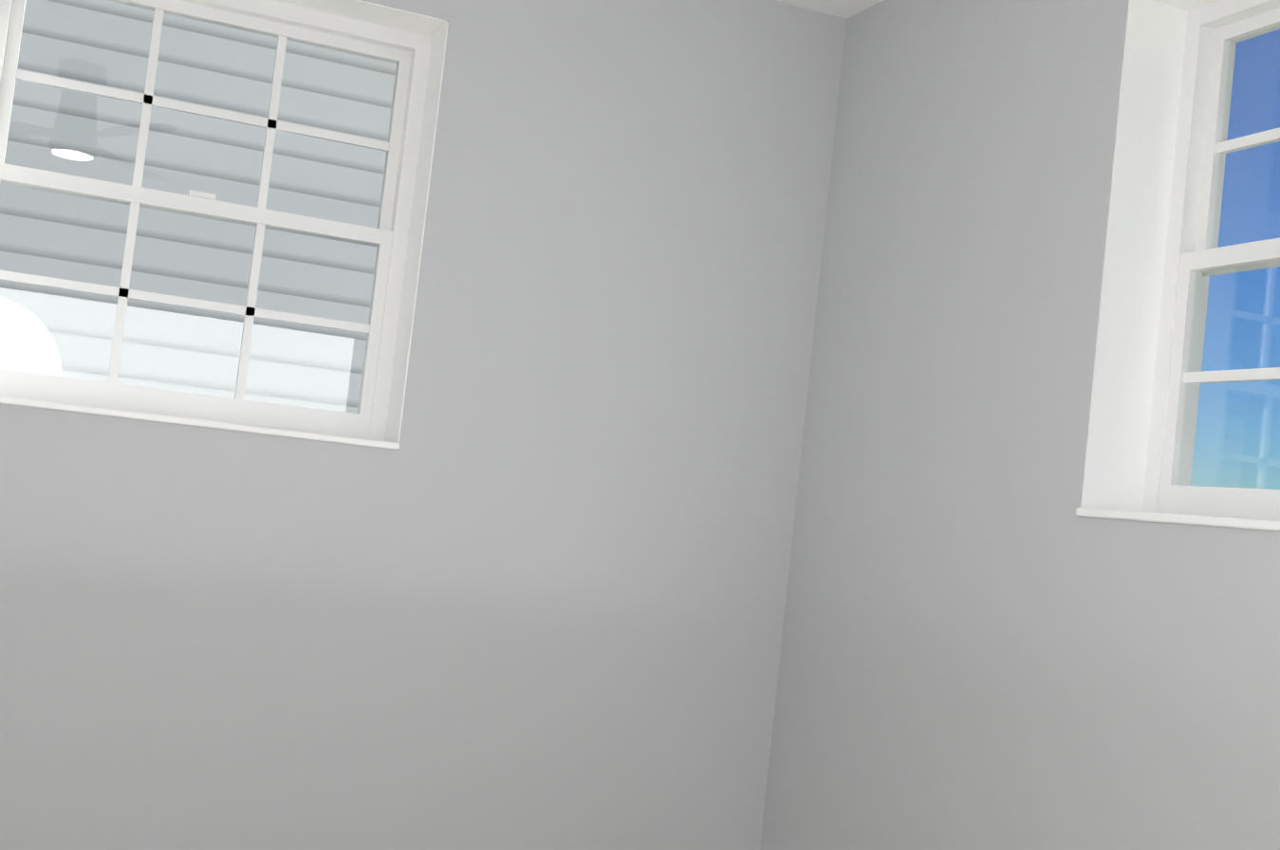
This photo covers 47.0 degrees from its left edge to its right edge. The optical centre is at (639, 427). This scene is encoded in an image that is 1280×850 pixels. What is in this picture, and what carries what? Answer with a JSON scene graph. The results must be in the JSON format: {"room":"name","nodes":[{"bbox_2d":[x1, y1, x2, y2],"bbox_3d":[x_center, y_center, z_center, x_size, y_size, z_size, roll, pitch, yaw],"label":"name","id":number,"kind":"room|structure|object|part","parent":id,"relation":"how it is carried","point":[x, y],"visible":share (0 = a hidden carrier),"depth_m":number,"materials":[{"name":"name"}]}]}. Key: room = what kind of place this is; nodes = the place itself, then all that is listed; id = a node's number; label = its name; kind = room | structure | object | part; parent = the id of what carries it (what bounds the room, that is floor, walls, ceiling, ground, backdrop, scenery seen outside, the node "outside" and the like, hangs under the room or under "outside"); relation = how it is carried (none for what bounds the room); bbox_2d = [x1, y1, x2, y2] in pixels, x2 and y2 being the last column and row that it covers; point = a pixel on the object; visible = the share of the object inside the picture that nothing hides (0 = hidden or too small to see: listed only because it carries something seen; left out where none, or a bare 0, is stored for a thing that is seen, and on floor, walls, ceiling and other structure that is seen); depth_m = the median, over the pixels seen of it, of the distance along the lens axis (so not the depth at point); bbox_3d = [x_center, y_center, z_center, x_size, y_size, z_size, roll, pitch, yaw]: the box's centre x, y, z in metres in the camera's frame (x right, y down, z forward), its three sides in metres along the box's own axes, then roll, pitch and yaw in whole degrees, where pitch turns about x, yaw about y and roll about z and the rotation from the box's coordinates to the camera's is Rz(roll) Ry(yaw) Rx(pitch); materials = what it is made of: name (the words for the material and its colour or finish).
{"room":"empty room","nodes":[
{"label":"empty room","id":0,"kind":"room"},
{"bbox_2d":[0,0,846,849],"bbox_3d":[-1.232,-0.087,3.314,3.990,2.440,0.250,8,-3,-22],"label":"wall","id":1,"kind":"structure","parent":0,"point":[524,586],"depth_m":3.56,"materials":[{"name":"grey paint"}]},
{"bbox_2d":[0,395,399,449],"bbox_3d":[-1.047,-0.014,3.327,0.993,0.016,0.157,8,-3,-22],"label":"window sill","id":2,"kind":"structure","parent":1,"relation":"attached to","point":[11,400],"depth_m":3.27,"materials":[{"name":"white wood"}]},
{"bbox_2d":[0,0,432,441],"bbox_3d":[-1.036,-0.516,3.459,0.993,1.028,0.087,8,-3,-22],"label":"window","id":3,"kind":"structure","parent":1,"relation":"in","point":[408,53],"depth_m":3.48,"materials":[{"name":"white plastic"}]},
{"bbox_3d":[-1.035,-0.520,3.459,0.855,0.882,0.048,8,-3,-22],"label":"back window grid","id":4,"kind":"part","parent":3,"relation":"part of","materials":[{"name":"white plastic"}]},
{"bbox_2d":[271,0,448,443],"bbox_3d":[-0.994,-0.525,3.359,0.994,1.014,0.144,8,-3,-22],"label":"liner","id":5,"kind":"object","parent":1,"relation":"attached to","point":[435,28],"visible":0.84,"depth_m":3.53,"materials":[{"name":"white"}]},
{"bbox_2d":[776,0,882,18],"bbox_3d":[-0.098,-1.374,0.978,3.990,0.120,5.450,8,-3,-22],"label":"ceiling","id":6,"kind":"structure","parent":0,"point":[845,9],"depth_m":3.84,"materials":[{"name":"white paint"}]},
{"bbox_2d":[760,0,1279,849],"bbox_3d":[1.526,0.122,1.505,0.250,2.440,5.200,8,-3,-22],"label":"wall","id":7,"kind":"structure","parent":0,"point":[992,640],"depth_m":3.12,"materials":[{"name":"grey paint"}]},
{"bbox_2d":[1080,0,1217,512],"bbox_3d":[1.161,-0.340,2.399,0.144,1.008,1.024,8,-3,-22],"label":"liner","id":8,"kind":"object","parent":7,"relation":"attached to","point":[1123,375],"visible":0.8,"depth_m":2.87,"materials":[{"name":"white"}]},
{"bbox_2d":[1075,507,1279,531],"bbox_3d":[1.099,0.168,2.370,0.157,0.016,1.023,8,-3,-22],"label":"window sill","id":9,"kind":"structure","parent":7,"relation":"attached to","point":[1247,524],"depth_m":2.55,"materials":[{"name":"white wood"}]},
{"bbox_2d":[1141,0,1279,520],"bbox_3d":[1.260,-0.319,2.439,0.087,1.023,1.023,8,-3,-22],"label":"window","id":10,"kind":"structure","parent":7,"relation":"in","point":[1196,256],"depth_m":2.85,"materials":[{"name":"white plastic"}]},
{"bbox_3d":[1.260,-0.323,2.439,0.048,0.877,0.885,8,-3,-22],"label":"right window grid","id":11,"kind":"part","parent":10,"relation":"part of","materials":[{"name":"white plastic"}]},
{"label":"outside","id":12,"kind":"structure","parent":0,"visible":0},
{"bbox_3d":[20.004,6.240,51.317,240.000,0.200,240.000,8,-3,-22],"label":"ground","id":13,"kind":"structure","parent":12,"visible":0},
{"bbox_2d":[0,0,396,413],"bbox_3d":[-4.642,-1.091,10.866,7.450,4.770,8.700,8,-3,-22],"label":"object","id":14,"kind":"structure","parent":13,"relation":"on","point":[117,254],"depth_m":7.51,"materials":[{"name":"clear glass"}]}
]}

